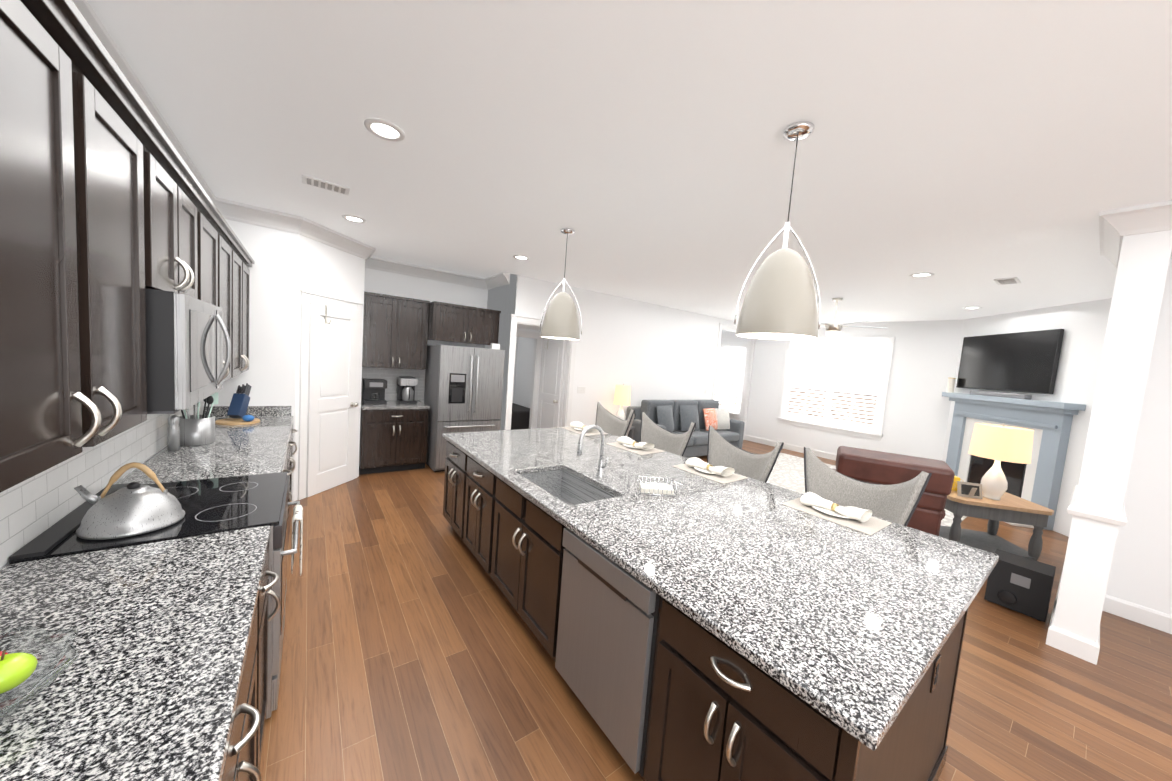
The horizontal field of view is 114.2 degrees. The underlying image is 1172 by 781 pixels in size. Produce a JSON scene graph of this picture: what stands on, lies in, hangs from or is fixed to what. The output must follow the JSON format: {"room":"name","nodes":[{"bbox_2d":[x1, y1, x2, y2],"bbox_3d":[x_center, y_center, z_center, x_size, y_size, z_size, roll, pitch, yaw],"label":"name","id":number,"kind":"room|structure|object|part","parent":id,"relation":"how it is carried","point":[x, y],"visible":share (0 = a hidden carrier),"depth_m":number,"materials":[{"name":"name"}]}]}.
{"room":"living room and kitchen","nodes":[
{"label":"living room and kitchen","id":0,"kind":"room"},
{"bbox_2d":[486,285,567,428],"bbox_3d":[-1.675,-0.465,7.623,2.370,2.900,3.450,1,6,-36],"label":"wall","id":1,"kind":"structure","parent":0,"point":[523,371],"depth_m":9.07,"materials":[{"name":"white paint"}]},
{"bbox_2d":[537,338,564,428],"bbox_3d":[-0.684,0.094,6.808,0.110,2.055,0.715,1,6,-36],"label":"door","id":2,"kind":"structure","parent":1,"relation":"in","point":[550,381],"depth_m":6.78,"materials":[{"name":"white wood"}]},
{"bbox_2d":[0,219,1171,642],"bbox_3d":[2.499,0.167,3.587,10.090,2.900,9.720,1,6,-36],"label":"wall","id":3,"kind":"structure","parent":0,"point":[1114,371],"depth_m":4.47,"materials":[{"name":"white paint"}]},
{"bbox_2d":[0,0,99,492],"bbox_3d":[-1.249,-0.325,0.665,0.317,1.000,0.478,1,6,-36],"label":"upper cabinet","id":4,"kind":"object","parent":3,"relation":"attached to","point":[50,369],"depth_m":0.83,"materials":[{"name":"brown wood"}]},
{"bbox_2d":[0,400,207,567],"bbox_3d":[-2.123,0.270,1.565,0.008,0.485,4.830,1,6,-36],"label":"tile backsplash","id":5,"kind":"structure","parent":3,"relation":"attached to","point":[32,508],"depth_m":1.54,"materials":[{"name":"tile"}]},
{"bbox_2d":[92,44,155,442],"bbox_3d":[-1.529,-0.376,1.049,0.317,1.000,0.477,1,6,-36],"label":"upper cabinet","id":6,"kind":"object","parent":3,"relation":"attached to","point":[110,213],"depth_m":1.16,"materials":[{"name":"brown wood"}]},
{"bbox_2d":[152,128,203,300],"bbox_3d":[-1.879,-0.680,1.535,0.317,0.525,0.760,1,6,-36],"label":"upper cabinet","id":7,"kind":"object","parent":3,"relation":"attached to","point":[179,204],"depth_m":1.61,"materials":[{"name":"brown wood"}]},
{"bbox_2d":[145,289,230,413],"bbox_3d":[-1.858,-0.179,1.617,0.464,0.450,0.750,1,6,-36],"label":"microwave","id":8,"kind":"object","parent":7,"relation":"attached to","point":[185,369],"visible":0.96,"depth_m":1.41,"materials":[{"name":"silver metal"}]},
{"bbox_2d":[204,200,235,381],"bbox_3d":[-2.429,-0.541,2.282,0.317,1.000,1.035,1,6,-36],"label":"upper cabinet","id":9,"kind":"object","parent":3,"relation":"attached to","point":[219,244],"depth_m":2.47,"materials":[{"name":"brown wood"}]},
{"bbox_2d":[236,244,243,375],"bbox_3d":[-2.885,-0.624,2.905,0.317,1.000,0.518,1,6,-36],"label":"upper cabinet","id":10,"kind":"object","parent":3,"relation":"attached to","point":[239,251],"depth_m":3.13,"materials":[{"name":"brown wood"}]},
{"bbox_2d":[244,252,251,371],"bbox_3d":[-3.188,-0.680,3.321,0.317,1.000,0.517,1,6,-36],"label":"upper cabinet","id":11,"kind":"object","parent":3,"relation":"attached to","point":[247,263],"depth_m":3.47,"materials":[{"name":"brown wood"}]},
{"bbox_2d":[208,406,290,417],"bbox_3d":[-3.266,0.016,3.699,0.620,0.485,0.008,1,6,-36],"label":"granite backsplash","id":12,"kind":"structure","parent":3,"relation":"attached to","point":[218,411],"depth_m":3.75,"materials":[{"name":"stone"}]},
{"bbox_2d":[306,302,357,496],"bbox_3d":[-2.872,0.100,4.356,0.110,2.095,0.655,5,5,9],"label":"pantry door","id":13,"kind":"structure","parent":3,"relation":"in","point":[332,365],"depth_m":4.31,"materials":[{"name":"white wood"}]},
{"bbox_2d":[361,367,424,399],"bbox_3d":[-2.466,-0.095,5.825,1.820,0.495,0.008,1,6,-36],"label":"tile backsplash","id":14,"kind":"structure","parent":3,"relation":"attached to","point":[389,374],"depth_m":5.56,"materials":[{"name":"tile"}]},
{"bbox_2d":[362,291,429,369],"bbox_3d":[-2.695,-0.813,5.331,0.815,0.975,0.360,1,6,-36],"label":"upper cabinet","id":15,"kind":"object","parent":3,"relation":"attached to","point":[399,332],"depth_m":5.17,"materials":[{"name":"brown wood"}]},
{"bbox_2d":[426,301,500,344],"bbox_3d":[-1.888,-0.991,5.753,0.970,0.525,0.590,1,6,-36],"label":"upper cabinet","id":16,"kind":"object","parent":3,"relation":"attached to","point":[449,322],"depth_m":5.48,"materials":[{"name":"brown wood"}]},
{"bbox_2d":[577,387,584,392],"bbox_3d":[-0.079,-0.008,6.543,0.167,0.115,0.010,1,6,-36],"label":"switch plate","id":17,"kind":"object","parent":3,"relation":"attached to","point":[580,389],"depth_m":6.54,"materials":[{"name":"white plastic"}]},
{"bbox_2d":[298,290,894,499],"bbox_3d":[1.065,-0.097,6.247,9.265,2.795,3.910,1,6,-36],"label":"door frame","id":18,"kind":"structure","parent":3,"relation":"attached to","point":[307,297],"depth_m":6.42,"materials":[{"name":"white wood"}]},
{"bbox_2d":[72,0,1171,289],"bbox_3d":[0.122,-1.394,3.570,5.950,0.148,6.385,1,6,-36],"label":"crown molding","id":19,"kind":"structure","parent":3,"relation":"attached to","point":[1116,226],"depth_m":2.99,"materials":[{"name":"white"}]},
{"bbox_2d":[745,435,836,460],"bbox_3d":[5.167,1.395,8.235,0.016,0.135,3.750,1,6,-36],"label":"baseboard","id":20,"kind":"structure","parent":3,"relation":"attached to","point":[800,449],"depth_m":8.78,"materials":[{"name":"white"}]},
{"bbox_2d":[784,342,886,431],"bbox_3d":[5.281,-0.143,8.174,0.081,1.770,1.800,1,6,-36],"label":"window shutters","id":21,"kind":"object","parent":3,"relation":"attached to","point":[829,386],"visible":1,"depth_m":8.09,"materials":[{"name":"white wood"}]},
{"bbox_2d":[956,329,1063,393],"bbox_3d":[6.246,-0.421,5.666,0.074,0.850,1.510,5,5,9],"label":"tv","id":22,"kind":"object","parent":3,"relation":"attached to","point":[1027,362],"visible":0.98,"depth_m":5.49,"materials":[{"name":"black plastic"}]},
{"bbox_2d":[1046,485,1079,645],"bbox_3d":[4.584,1.286,3.583,3.418,0.990,0.028,1,6,-36],"label":"column","id":23,"kind":"structure","parent":3,"relation":"attached to","point":[1072,509],"depth_m":2.61,"materials":[{"name":"white paint"}]},
{"bbox_2d":[1090,502,1127,664],"bbox_3d":[3.778,1.291,2.736,1.118,0.990,0.028,1,6,-36],"label":"column","id":24,"kind":"structure","parent":3,"relation":"attached to","point":[1109,602],"depth_m":2.46,"materials":[{"name":"white paint"}]},
{"bbox_2d":[1113,598,1171,633],"bbox_3d":[5.128,1.893,1.846,0.016,0.135,3.170,1,6,-36],"label":"baseboard","id":25,"kind":"structure","parent":3,"relation":"attached to","point":[1140,614],"depth_m":2.94,"materials":[{"name":"white wood"}]},
{"bbox_2d":[87,0,1171,322],"bbox_3d":[1.862,-1.444,4.538,10.300,0.060,12.600,1,6,-36],"label":"ceiling","id":26,"kind":"structure","parent":0,"point":[967,152],"depth_m":1.94,"materials":[{"name":"white paint"}]},
{"bbox_2d":[302,174,349,195],"bbox_3d":[-1.991,-1.570,2.903,0.300,0.012,0.170,1,6,-36],"label":"ceiling vent","id":27,"kind":"object","parent":26,"relation":"in","point":[323,184],"depth_m":2.89,"materials":[{"name":"white metal"}]},
{"bbox_2d":[342,215,365,222],"bbox_3d":[-2.227,-1.646,3.643,0.203,0.010,0.203,9,6,44],"label":"recessed light","id":28,"kind":"object","parent":26,"relation":"in","point":[352,218],"depth_m":3.63,"materials":[{"name":"white"}]},
{"bbox_2d":[364,118,404,141],"bbox_3d":[-1.115,-1.442,2.103,0.203,0.010,0.203,9,6,44],"label":"recessed light","id":29,"kind":"object","parent":26,"relation":"in","point":[384,129],"depth_m":2.09,"materials":[{"name":"white plastic"}]},
{"bbox_2d":[513,255,529,259],"bbox_3d":[-0.785,-1.612,4.601,0.203,0.010,0.203,0,6,-42],"label":"recessed light","id":30,"kind":"object","parent":26,"relation":"in","point":[521,257],"depth_m":4.59,"materials":[{"name":"white"}]},
{"bbox_2d":[540,228,581,339],"bbox_3d":[-0.208,-0.990,3.561,0.372,0.998,0.372,1,6,-36],"label":"pendant light","id":31,"kind":"object","parent":26,"relation":"hanging from","point":[561,320],"visible":1,"depth_m":3.46,"materials":[{"name":"white metal"}]},
{"bbox_2d":[734,121,820,339],"bbox_3d":[0.992,-0.767,1.876,0.372,0.998,0.372,1,6,-36],"label":"pendant light","id":32,"kind":"object","parent":26,"relation":"hanging from","point":[780,301],"visible":1,"depth_m":1.79,"materials":[{"name":"grey ceramic"}]},
{"bbox_2d":[820,298,884,341],"bbox_3d":[3.641,-1.003,5.642,1.279,0.718,1.231,1,6,-36],"label":"ceiling fan","id":33,"kind":"object","parent":26,"relation":"hanging from","point":[833,327],"visible":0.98,"depth_m":5.54,"materials":[{"name":"silver metal"}]},
{"bbox_2d":[909,272,933,277],"bbox_3d":[3.603,-1.239,4.069,0.203,0.010,0.203,9,6,44],"label":"recessed light","id":34,"kind":"object","parent":26,"relation":"in","point":[924,274],"depth_m":4.05,"materials":[{"name":"white"}]},
{"bbox_2d":[963,306,981,308],"bbox_3d":[5.613,-1.199,5.505,0.203,0.010,0.203,9,6,44],"label":"recessed light","id":35,"kind":"object","parent":26,"relation":"in","point":[974,307],"depth_m":5.49,"materials":[{"name":"white"}]},
{"bbox_2d":[994,277,1020,284],"bbox_3d":[4.507,-1.168,4.053,0.300,0.012,0.170,1,6,-36],"label":"ceiling vent","id":36,"kind":"object","parent":26,"relation":"in","point":[1014,280],"depth_m":4.03,"materials":[{"name":"white metal"}]},
{"bbox_2d":[260,440,1171,780],"bbox_3d":[1.639,1.498,4.769,10.300,0.060,12.600,1,6,-36],"label":"floor","id":37,"kind":"structure","parent":0,"point":[412,648],"depth_m":2.09,"materials":[{"name":"brown wood"}]},
{"bbox_2d":[9,472,299,718],"bbox_3d":[-1.829,0.959,1.791,0.746,0.915,0.764,1,6,-36],"label":"range","id":38,"kind":"object","parent":37,"relation":"on","point":[216,505],"visible":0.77,"depth_m":1.68,"materials":[{"name":"black glass"}]},
{"bbox_2d":[74,462,184,539],"bbox_3d":[-1.803,0.409,1.500,0.298,0.254,0.280,1,6,-36],"label":"kettle","id":39,"kind":"object","parent":38,"relation":"on","point":[133,509],"visible":1,"depth_m":1.45,"materials":[{"name":"silver metal"}]},
{"bbox_2d":[291,505,302,575],"bbox_3d":[-1.601,0.824,2.101,0.047,0.318,0.220,1,6,-36],"label":"dish towel","id":40,"kind":"object","parent":38,"relation":"hanging from","point":[297,512],"visible":0.98,"depth_m":2.04,"materials":[{"name":"white fabric"}]},
{"bbox_2d":[224,584,263,780],"bbox_3d":[-1.110,1.137,0.727,0.653,0.876,0.910,1,6,-36],"label":"base cabinet","id":41,"kind":"object","parent":37,"relation":"on","point":[245,750],"depth_m":1.09,"materials":[{"name":"brown wood"}]},
{"bbox_2d":[0,525,270,780],"bbox_3d":[-1.066,0.683,0.680,0.658,0.040,1.842,1,6,-36],"label":"countertop","id":42,"kind":"structure","parent":41,"relation":"on","point":[151,692],"depth_m":0.92,"materials":[{"name":"grey stone"}]},
{"bbox_2d":[0,626,79,724],"bbox_3d":[-1.232,0.602,0.697,0.378,0.092,0.361,1,6,-36],"label":"fruit bowl","id":43,"kind":"object","parent":42,"relation":"on","point":[51,678],"visible":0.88,"depth_m":0.81,"materials":[{"name":"clear glass"}]},
{"bbox_2d":[0,650,37,693],"bbox_3d":[-1.239,0.562,0.699,0.263,0.100,0.197,1,6,-36],"label":"fruit","id":44,"kind":"object","parent":43,"relation":"in","point":[17,669],"visible":1,"depth_m":0.76,"materials":[{"name":"green food"}]},
{"bbox_2d":[227,444,291,617],"bbox_3d":[-2.364,0.907,2.445,0.653,0.876,0.910,1,6,-36],"label":"base cabinet","id":45,"kind":"object","parent":37,"relation":"on","point":[287,463],"depth_m":2.65,"materials":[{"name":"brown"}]},
{"bbox_2d":[116,416,291,484],"bbox_3d":[-2.672,0.389,2.878,0.658,0.040,2.082,1,6,-36],"label":"countertop","id":46,"kind":"structure","parent":45,"relation":"on","point":[261,447],"depth_m":2.46,"materials":[{"name":"grey stone"}]},
{"bbox_2d":[168,415,179,450],"bbox_3d":[-2.707,0.277,2.490,0.056,0.238,0.056,1,6,-36],"label":"pepper mill","id":47,"kind":"object","parent":46,"relation":"on","point":[173,433],"visible":1,"depth_m":2.47,"materials":[{"name":"silver metal"}]},
{"bbox_2d":[179,392,217,445],"bbox_3d":[-2.758,0.181,2.687,0.211,0.389,0.215,1,6,-36],"label":"utensil crock","id":48,"kind":"object","parent":46,"relation":"on","point":[197,430],"visible":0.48,"depth_m":2.65,"materials":[{"name":"silver metal"}]},
{"bbox_2d":[215,383,259,424],"bbox_3d":[-3.152,0.115,3.440,0.300,0.345,0.341,1,6,-36],"label":"knife block","id":49,"kind":"object","parent":46,"relation":"on","point":[238,406],"visible":1,"depth_m":3.44,"materials":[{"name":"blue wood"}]},
{"bbox_2d":[260,540,275,728],"bbox_3d":[-1.508,1.064,1.273,0.653,0.876,0.450,1,6,-36],"label":"base cabinet","id":50,"kind":"object","parent":37,"relation":"on","point":[267,586],"depth_m":1.57,"materials":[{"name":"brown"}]},
{"bbox_2d":[288,424,295,519],"bbox_3d":[-2.898,0.810,3.176,0.653,0.876,0.910,1,6,-36],"label":"base cabinet","id":51,"kind":"object","parent":37,"relation":"on","point":[293,430],"depth_m":3.38,"materials":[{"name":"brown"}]},
{"bbox_2d":[292,420,295,471],"bbox_3d":[-3.240,0.747,3.643,0.653,0.876,0.255,1,6,-36],"label":"base cabinet","id":52,"kind":"object","parent":37,"relation":"on","point":[293,443],"depth_m":3.39,"materials":[{"name":"grey"}]},
{"bbox_2d":[359,400,429,474],"bbox_3d":[-2.717,0.635,5.320,0.830,0.915,0.661,1,6,-36],"label":"base cabinet","id":53,"kind":"object","parent":37,"relation":"on","point":[393,435],"visible":0.98,"depth_m":5.08,"materials":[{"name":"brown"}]},
{"bbox_2d":[362,378,386,403],"bbox_3d":[-2.893,0.010,5.188,0.260,0.318,0.312,1,6,-36],"label":"coffee brewer","id":54,"kind":"object","parent":53,"relation":"on","point":[373,391],"visible":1,"depth_m":5.13,"materials":[{"name":"black plastic"}]},
{"bbox_2d":[397,376,417,403],"bbox_3d":[-2.552,-0.007,5.416,0.220,0.368,0.302,1,6,-36],"label":"drip coffee maker","id":55,"kind":"object","parent":53,"relation":"on","point":[406,385],"visible":1,"depth_m":5.35,"materials":[{"name":"black plastic"}]},
{"bbox_2d":[424,343,504,471],"bbox_3d":[-1.850,0.194,5.714,0.920,1.860,0.850,1,6,-36],"label":"refrigerator","id":56,"kind":"object","parent":37,"relation":"on","point":[463,391],"visible":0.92,"depth_m":5.36,"materials":[{"name":"grey metal"}]},
{"bbox_2d":[511,403,529,429],"bbox_3d":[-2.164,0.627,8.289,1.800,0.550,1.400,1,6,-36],"label":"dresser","id":57,"kind":"object","parent":37,"relation":"on","point":[520,417],"visible":0.04,"depth_m":8.02,"materials":[{"name":"grey wood"}]},
{"bbox_2d":[595,402,635,436],"bbox_3d":[0.206,0.774,4.558,0.568,1.200,0.712,1,5,-34],"label":"bar stool","id":58,"kind":"object","parent":37,"relation":"on","point":[608,422],"visible":0.23,"depth_m":4.75,"materials":[{"name":"grey fabric"}]},
{"bbox_2d":[630,426,634,439],"bbox_3d":[0.586,0.926,6.813,0.380,0.600,0.380,1,6,-36],"label":"side table","id":59,"kind":"object","parent":37,"relation":"on","point":[632,428],"visible":0.17,"depth_m":6.75,"materials":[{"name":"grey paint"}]},
{"bbox_2d":[613,384,630,419],"bbox_3d":[0.637,0.254,6.760,0.300,0.750,0.300,1,6,-36],"label":"light","id":60,"kind":"object","parent":59,"relation":"on","point":[622,395],"visible":0.73,"depth_m":6.64,"materials":[{"name":"white ceramic"}]},
{"bbox_2d":[640,412,695,455],"bbox_3d":[0.697,0.864,3.886,0.568,1.200,0.712,1,6,-38],"label":"bar stool","id":61,"kind":"object","parent":37,"relation":"on","point":[656,435],"visible":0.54,"depth_m":4.06,"materials":[{"name":"grey fabric"}]},
{"bbox_2d":[625,400,744,457],"bbox_3d":[2.017,0.743,7.522,2.600,1.070,0.960,1,6,-36],"label":"sofa","id":62,"kind":"object","parent":37,"relation":"on","point":[676,416],"visible":0.69,"depth_m":7.38,"materials":[{"name":"grey fabric"}]},
{"bbox_2d":[443,439,967,780],"bbox_3d":[0.252,1.082,2.746,1.642,0.876,3.392,1,6,-36],"label":"kitchen island","id":63,"kind":"object","parent":37,"relation":"on","point":[675,699],"depth_m":1.47,"materials":[{"name":"brown wood"}]},
{"bbox_2d":[443,427,998,754],"bbox_3d":[0.324,0.626,2.745,1.700,0.040,3.460,1,6,-36],"label":"island countertop","id":64,"kind":"structure","parent":63,"relation":"on","point":[852,621],"depth_m":1.59,"materials":[{"name":"grey stone"}]},
{"bbox_2d":[523,467,610,502],"bbox_3d":[-0.142,0.734,2.482,0.420,0.228,0.720,1,6,-36],"label":"sink","id":65,"kind":"object","parent":64,"relation":"in","point":[568,486],"depth_m":2.78,"materials":[{"name":"silver metal"}]},
{"bbox_2d":[561,421,607,435],"bbox_3d":[-0.019,0.418,4.310,0.330,0.079,0.470,1,6,-36],"label":"place setting","id":66,"kind":"object","parent":64,"relation":"on","point":[577,427],"visible":0.69,"depth_m":4.28,"materials":[{"name":"white ceramic"}]},
{"bbox_2d":[577,425,608,477],"bbox_3d":[0.053,0.415,2.556,0.237,0.368,0.102,1,6,-36],"label":"faucet","id":67,"kind":"object","parent":64,"relation":"on","point":[600,470],"visible":1,"depth_m":2.60,"materials":[{"name":"silver metal"}]},
{"bbox_2d":[606,436,664,454],"bbox_3d":[0.473,0.508,3.635,0.330,0.079,0.470,1,6,-40],"label":"place setting","id":68,"kind":"object","parent":64,"relation":"on","point":[630,444],"visible":1,"depth_m":3.59,"materials":[{"name":"white ceramic"}]},
{"bbox_2d":[637,476,688,496],"bbox_3d":[0.494,0.607,2.396,0.325,0.077,0.126,4,4,-1],"label":"wire caddy","id":69,"kind":"object","parent":64,"relation":"on","point":[654,488],"visible":1,"depth_m":2.35,"materials":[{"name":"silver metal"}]},
{"bbox_2d":[673,457,747,483],"bbox_3d":[0.966,0.598,2.961,0.330,0.079,0.470,1,6,-37],"label":"place setting","id":70,"kind":"object","parent":64,"relation":"on","point":[702,468],"visible":1,"depth_m":2.90,"materials":[{"name":"white fabric"}]},
{"bbox_2d":[781,492,891,534],"bbox_3d":[1.482,0.692,2.255,0.330,0.079,0.470,1,6,-36],"label":"place setting","id":71,"kind":"object","parent":64,"relation":"on","point":[856,518],"visible":1,"depth_m":2.19,"materials":[{"name":"white fabric"}]},
{"bbox_2d":[707,426,783,481],"bbox_3d":[1.192,0.954,3.208,0.568,1.200,0.712,1,5,-33],"label":"bar stool","id":72,"kind":"object","parent":37,"relation":"on","point":[722,451],"visible":0.46,"depth_m":3.35,"materials":[{"name":"grey fabric"}]},
{"bbox_2d":[766,453,967,526],"bbox_3d":[3.891,1.526,6.137,3.350,0.010,3.150,1,6,-36],"label":"rug","id":73,"kind":"object","parent":37,"relation":"on","point":[787,472],"visible":0.14,"depth_m":6.48,"materials":[{"name":"white fabric"}]},
{"bbox_2d":[804,447,931,525],"bbox_3d":[1.705,1.048,2.506,0.568,1.200,0.712,1,6,-40],"label":"bar stool","id":74,"kind":"object","parent":37,"relation":"on","point":[897,503],"visible":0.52,"depth_m":2.60,"materials":[{"name":"grey fabric"}]},
{"bbox_2d":[833,446,954,535],"bbox_3d":[2.998,1.110,3.898,0.890,1.052,1.059,7,5,30],"label":"recliner","id":75,"kind":"object","parent":37,"relation":"on","point":[882,468],"visible":0.27,"depth_m":3.41,"materials":[{"name":"brown leather"}]},
{"bbox_2d":[939,490,1053,560],"bbox_3d":[4.107,1.401,3.993,0.820,0.625,0.680,5,5,14],"label":"end table","id":76,"kind":"object","parent":37,"relation":"on","point":[1009,507],"visible":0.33,"depth_m":3.76,"materials":[{"name":"brown wood"}]},
{"bbox_2d":[951,476,963,491],"bbox_3d":[3.909,0.974,4.140,0.268,0.170,0.386,5,5,14],"label":"wire basket","id":77,"kind":"object","parent":76,"relation":"on","point":[954,485],"visible":0.15,"depth_m":4.01,"materials":[{"name":"gold metal"}]},
{"bbox_2d":[957,481,982,498],"bbox_3d":[3.880,1.009,3.819,0.200,0.149,0.089,5,5,14],"label":"photo frame","id":78,"kind":"object","parent":76,"relation":"on","point":[969,490],"visible":1,"depth_m":3.83,"materials":[{"name":"beige wood"}]},
{"bbox_2d":[968,423,1033,499],"bbox_3d":[4.164,0.715,3.834,0.430,0.770,0.430,1,6,-36],"label":"table lamp","id":79,"kind":"object","parent":76,"relation":"on","point":[998,444],"visible":1,"depth_m":3.74,"materials":[{"name":"white ceramic"}]},
{"bbox_2d":[942,392,1085,529],"bbox_3d":[5.939,0.902,5.650,0.447,1.635,1.940,5,5,9],"label":"fireplace surround","id":80,"kind":"object","parent":37,"relation":"on","point":[1037,479],"visible":0.62,"depth_m":5.20,"materials":[{"name":"grey"}]},
{"bbox_2d":[946,378,955,392],"bbox_3d":[6.222,-0.090,6.462,0.095,0.252,0.095,1,6,-36],"label":"candle","id":81,"kind":"object","parent":80,"relation":"on","point":[950,385],"visible":1,"depth_m":6.43,"materials":[{"name":"white wax"}]},
{"bbox_2d":[970,390,1031,399],"bbox_3d":[6.134,0.062,5.639,0.090,0.064,0.900,5,5,9],"label":"soundbar","id":82,"kind":"object","parent":80,"relation":"on","point":[1009,395],"visible":1,"depth_m":5.53,"materials":[{"name":"grey plastic"}]},
{"bbox_2d":[984,549,1055,621],"bbox_3d":[3.478,1.556,3.044,0.311,0.370,0.320,1,6,-36],"label":"subwoofer","id":83,"kind":"object","parent":37,"relation":"on","point":[1020,584],"visible":0.98,"depth_m":2.96,"materials":[{"name":"grey"}]},
{"bbox_2d":[721,330,747,419],"bbox_3d":[3.467,-0.318,10.712,0.120,2.900,2.350,1,6,-36],"label":"wall","id":84,"kind":"structure","parent":0,"point":[728,337],"depth_m":10.04,"materials":[{"name":"white paint"}]},
{"bbox_2d":[715,343,747,417],"bbox_3d":[3.748,-0.301,10.122,0.116,1.900,1.170,1,6,-36],"label":"sunroom window","id":85,"kind":"structure","parent":84,"relation":"in","point":[727,349],"depth_m":10.01,"materials":[{"name":"white glass"}]},
{"bbox_3d":[3.792,-0.310,10.153,0.008,1.780,0.990,1,6,-36],"label":"outside view through the sunroom window","id":86,"kind":"part","parent":85,"relation":"part of","materials":[{"name":"white"}]},
{"label":"outside","id":87,"kind":"structure","parent":0,"visible":0},
{"bbox_2d":[788,346,883,427],"bbox_3d":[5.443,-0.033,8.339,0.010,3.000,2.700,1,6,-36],"label":"view","id":88,"kind":"structure","parent":87,"point":[834,388],"depth_m":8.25,"materials":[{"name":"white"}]}
]}

